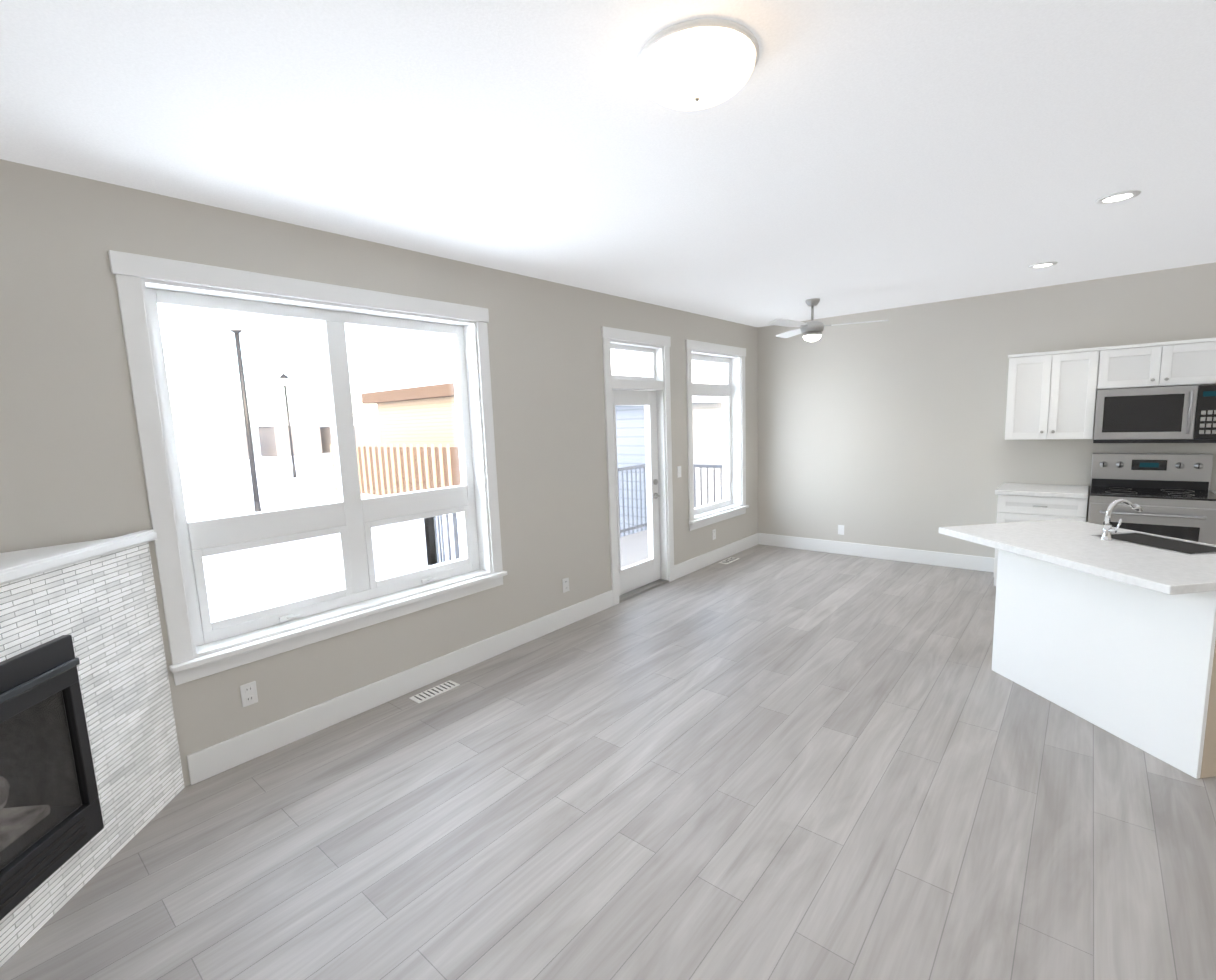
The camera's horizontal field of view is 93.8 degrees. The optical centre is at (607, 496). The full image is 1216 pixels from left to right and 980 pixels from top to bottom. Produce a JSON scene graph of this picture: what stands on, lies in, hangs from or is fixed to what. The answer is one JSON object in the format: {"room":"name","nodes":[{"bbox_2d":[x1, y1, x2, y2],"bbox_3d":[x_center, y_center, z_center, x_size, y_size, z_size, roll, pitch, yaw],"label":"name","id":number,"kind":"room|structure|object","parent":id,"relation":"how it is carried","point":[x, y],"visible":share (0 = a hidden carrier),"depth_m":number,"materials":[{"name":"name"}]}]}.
{"room":"living room","nodes":[
{"label":"living room","id":0,"kind":"room"},
{"bbox_2d":[0,159,757,786],"bbox_3d":[-0.666,-0.205,4.413,0.250,2.860,8.195,4,10,40],"label":"wall","id":1,"kind":"structure","parent":0,"point":[70,463],"depth_m":3.07,"materials":[{"name":"grey paint"}]},
{"bbox_2d":[240,681,257,706],"bbox_3d":[-1.843,1.015,2.920,0.008,0.116,0.072,4,10,40],"label":"electrical outlet","id":2,"kind":"object","parent":1,"relation":"attached to","point":[248,691],"visible":1,"depth_m":2.92,"materials":[{"name":"white plastic"}]},
{"bbox_2d":[108,250,506,685],"bbox_3d":[-1.496,-0.205,3.336,0.245,1.951,1.992,4,10,40],"label":"picture window","id":3,"kind":"structure","parent":1,"relation":"in","point":[350,518],"depth_m":3.16,"materials":[{"name":"white paint"}]},
{"bbox_2d":[187,533,758,784],"bbox_3d":[-0.029,0.931,5.067,0.016,0.150,6.175,4,10,40],"label":"baseboard","id":4,"kind":"structure","parent":1,"relation":"attached to","point":[213,760],"depth_m":3.52,"materials":[{"name":"white paint"}]},
{"bbox_2d":[562,577,568,592],"bbox_3d":[-0.345,0.728,4.676,0.008,0.116,0.072,4,10,40],"label":"electrical outlet","id":5,"kind":"object","parent":1,"relation":"attached to","point":[565,581],"visible":1,"depth_m":4.67,"materials":[{"name":"white plastic"}]},
{"bbox_2d":[601,326,674,605],"bbox_3d":[0.261,-0.294,5.420,0.184,2.460,1.020,4,10,40],"label":"door","id":6,"kind":"structure","parent":1,"relation":"in","point":[651,392],"depth_m":5.55,"materials":[{"name":"white paint"}]},
{"bbox_2d":[677,466,680,477],"bbox_3d":[0.739,-0.257,5.876,0.011,0.116,0.072,4,10,40],"label":"light switch","id":7,"kind":"object","parent":1,"relation":"attached to","point":[678,471],"visible":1,"depth_m":5.87,"materials":[{"name":"white plastic"}]},
{"bbox_2d":[712,529,715,539],"bbox_3d":[1.215,0.433,6.507,0.008,0.116,0.072,4,10,40],"label":"electrical outlet","id":8,"kind":"object","parent":1,"relation":"attached to","point":[713,534],"visible":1,"depth_m":6.50,"materials":[{"name":"white plastic"}]},
{"bbox_2d":[685,339,748,530],"bbox_3d":[1.197,-0.707,6.495,0.245,1.998,1.317,4,10,40],"label":"window","id":9,"kind":"structure","parent":1,"relation":"in","point":[731,389],"depth_m":6.77,"materials":[{"name":"white paint"}]},
{"bbox_2d":[0,544,1215,979],"bbox_3d":[1.888,1.343,2.493,6.300,0.120,7.695,4,10,40],"label":"floor","id":10,"kind":"structure","parent":0,"point":[764,762],"depth_m":2.35,"materials":[{"name":"grey laminate"}]},
{"bbox_2d":[0,530,184,967],"bbox_3d":[-2.458,0.930,1.575,1.094,1.262,2.096,-3,8,-5],"label":"fireplace","id":11,"kind":"object","parent":10,"relation":"on","point":[91,781],"visible":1,"depth_m":2.13,"materials":[{"name":"white tile"},{"name":"white paint"},{"name":"black metal"}]},
{"bbox_2d":[409,680,459,702],"bbox_3d":[-1.099,1.238,3.616,0.110,0.008,0.300,4,10,40],"label":"floor vent","id":12,"kind":"object","parent":10,"relation":"in","point":[433,692],"visible":1,"depth_m":3.60,"materials":[{"name":"white metal"}]},
{"bbox_2d":[719,557,739,563],"bbox_3d":[1.408,0.743,6.601,0.110,0.008,0.300,4,10,40],"label":"floor vent","id":13,"kind":"object","parent":10,"relation":"in","point":[729,560],"visible":0.98,"depth_m":6.59,"materials":[{"name":"white metal"}]},
{"bbox_2d":[993,495,1087,585],"bbox_3d":[3.983,0.393,5.238,0.626,0.876,0.609,4,10,40],"label":"base cabinet","id":14,"kind":"object","parent":10,"relation":"on","point":[1020,502],"depth_m":4.99,"materials":[{"name":"white paint"}]},
{"bbox_2d":[995,483,1088,498],"bbox_3d":[3.951,-0.060,5.176,0.646,0.040,0.630,4,10,40],"label":"countertop","id":15,"kind":"structure","parent":14,"relation":"on","point":[1047,491],"depth_m":5.05,"materials":[{"name":"white stone"}]},
{"bbox_2d":[992,551,1215,778],"bbox_3d":[2.841,0.729,3.059,0.660,0.874,1.143,-3,8,-8],"label":"kitchen island","id":16,"kind":"object","parent":10,"relation":"on","point":[1116,636],"depth_m":2.84,"materials":[{"name":"white paint"}]},
{"bbox_2d":[939,519,1215,594],"bbox_3d":[2.671,0.275,3.049,0.930,0.040,1.338,-3,8,-8],"label":"island countertop","id":17,"kind":"structure","parent":16,"relation":"on","point":[1164,565],"depth_m":2.91,"materials":[{"name":"white stone"}]},
{"bbox_2d":[1100,499,1143,540],"bbox_3d":[2.838,0.126,3.109,0.237,0.228,0.103,-3,8,-8],"label":"faucet","id":18,"kind":"object","parent":17,"relation":"on","point":[1108,530],"visible":1,"depth_m":3.11,"materials":[{"name":"silver metal"}]},
{"bbox_2d":[1087,453,1215,544],"bbox_3d":[4.473,0.273,4.726,0.752,1.215,0.721,4,10,40],"label":"range","id":19,"kind":"object","parent":10,"relation":"on","point":[1173,495],"visible":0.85,"depth_m":4.67,"materials":[{"name":"silver metal"}]},
{"bbox_2d":[0,0,1215,326],"bbox_3d":[1.782,-1.504,2.109,6.800,0.150,8.195,4,10,40],"label":"ceiling","id":20,"kind":"structure","parent":0,"point":[844,156],"depth_m":2.15,"materials":[{"name":"white paint"}]},
{"bbox_2d":[636,18,758,110],"bbox_3d":[0.269,-1.262,1.724,0.366,0.116,0.366,4,10,40],"label":"dome ceiling light","id":21,"kind":"object","parent":20,"relation":"attached to","point":[698,64],"visible":1,"depth_m":1.63,"materials":[{"name":"frosted white glass"},{"name":"brushed nickel"}]},
{"bbox_2d":[768,298,888,341],"bbox_3d":[1.941,-1.677,5.365,1.175,0.389,1.121,4,10,40],"label":"ceiling fan","id":22,"kind":"object","parent":20,"relation":"hanging from","point":[811,330],"visible":1,"depth_m":5.40,"materials":[{"name":"silver metal"}]},
{"bbox_2d":[1028,262,1056,268],"bbox_3d":[3.369,-1.792,4.406,0.180,0.008,0.180,4,10,40],"label":"recessed light","id":23,"kind":"object","parent":20,"relation":"in","point":[1042,265],"visible":0.98,"depth_m":4.39,"materials":[{"name":"white plastic"}]},
{"bbox_2d":[1095,190,1140,203],"bbox_3d":[2.691,-1.577,3.002,0.180,0.008,0.180,4,10,40],"label":"recessed light","id":24,"kind":"object","parent":20,"relation":"in","point":[1118,197],"visible":0.96,"depth_m":2.99,"materials":[{"name":"white plastic"}]},
{"bbox_2d":[758,262,1215,557],"bbox_3d":[4.490,-0.505,5.229,6.550,2.860,0.250,4,10,40],"label":"wall","id":25,"kind":"structure","parent":0,"point":[890,432],"depth_m":5.97,"materials":[{"name":"grey paint"}]},
{"bbox_2d":[838,525,843,534],"bbox_3d":[2.749,0.390,6.702,0.072,0.116,0.008,4,10,40],"label":"electrical outlet","id":26,"kind":"object","parent":25,"relation":"attached to","point":[840,529],"visible":1,"depth_m":6.70,"materials":[{"name":"white plastic"}]},
{"bbox_2d":[759,533,993,571],"bbox_3d":[2.939,0.619,6.563,2.564,0.150,0.016,4,10,40],"label":"baseboard","id":27,"kind":"structure","parent":25,"relation":"attached to","point":[970,562],"depth_m":6.41,"materials":[{"name":"white paint"}]},
{"bbox_2d":[1005,347,1100,439],"bbox_3d":[4.023,-0.915,5.166,0.628,0.774,0.339,4,10,40],"label":"upper cabinet","id":28,"kind":"object","parent":25,"relation":"attached to","point":[1051,394],"depth_m":5.02,"materials":[{"name":"white paint"}]},
{"bbox_2d":[1101,338,1215,389],"bbox_3d":[4.547,-1.084,4.690,0.764,0.351,0.339,4,10,40],"label":"upper cabinet","id":29,"kind":"object","parent":25,"relation":"attached to","point":[1182,362],"depth_m":4.57,"materials":[{"name":"white paint"}]},
{"bbox_2d":[1093,384,1215,442],"bbox_3d":[4.525,-0.676,4.701,0.754,0.447,0.454,4,10,40],"label":"over-the-range microwave","id":30,"kind":"object","parent":29,"relation":"attached to","point":[1179,414],"visible":1,"depth_m":4.57,"materials":[{"name":"silver metal"}]},
{"label":"outside","id":31,"kind":"structure","parent":0,"visible":0},
{"bbox_2d":[179,453,461,619],"bbox_3d":[-26.902,-0.831,35.425,79.740,0.100,100.000,4,10,40],"label":"ground","id":32,"kind":"structure","parent":31,"point":[217,561],"depth_m":14.52,"materials":[{"name":"white snow"}]},
{"bbox_2d":[224,312,260,511],"bbox_3d":[-10.363,-2.224,16.319,0.520,6.550,0.520,4,10,40],"label":"street lamp","id":33,"kind":"object","parent":32,"relation":"on","point":[237,326],"depth_m":16.20,"materials":[{"name":"black dark metal"}]},
{"bbox_2d":[176,415,380,462],"bbox_3d":[-47.602,-6.437,60.686,5.000,5.774,92.892,4,10,40],"label":"neighboring building","id":34,"kind":"structure","parent":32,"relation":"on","point":[298,431],"depth_m":67.94,"materials":[{"name":"grey"}]},
{"bbox_2d":[280,373,296,477],"bbox_3d":[-19.883,-4.428,35.465,0.520,6.500,0.520,4,10,40],"label":"street lamp","id":35,"kind":"object","parent":32,"relation":"on","point":[284,381],"depth_m":35.34,"materials":[{"name":"black metal"}]},
{"bbox_2d":[330,444,460,495],"bbox_3d":[-9.164,-1.087,23.845,10.300,2.200,0.180,4,10,40],"label":"fence","id":36,"kind":"object","parent":32,"relation":"on","point":[412,480],"depth_m":22.96,"materials":[{"name":"brown wood"}]},
{"bbox_2d":[360,373,457,446],"bbox_3d":[-4.554,-3.383,29.123,10.300,5.000,11.100,4,10,40],"label":"house","id":37,"kind":"structure","parent":32,"relation":"on","point":[388,415],"depth_m":25.64,"materials":[{"name":"beige"}]},
{"bbox_2d":[620,529,647,567],"bbox_3d":[0.186,1.365,7.290,1.940,1.080,4.150,4,10,40],"label":"deck","id":38,"kind":"object","parent":32,"relation":"on","point":[631,552],"depth_m":7.96,"materials":[{"name":"white wood"}]},
{"bbox_2d":[424,464,722,565],"bbox_3d":[0.138,0.275,7.150,2.000,1.120,4.230,4,10,40],"label":"deck railing","id":39,"kind":"object","parent":38,"relation":"on","point":[430,549],"depth_m":8.46,"materials":[{"name":"grey"}]},
{"bbox_2d":[611,349,722,536],"bbox_3d":[3.114,-1.540,15.603,4.000,4.400,11.700,4,10,40],"label":"neighbouring house","id":40,"kind":"structure","parent":32,"relation":"on","point":[635,459],"depth_m":11.43,"materials":[{"name":"grey"}]}
]}

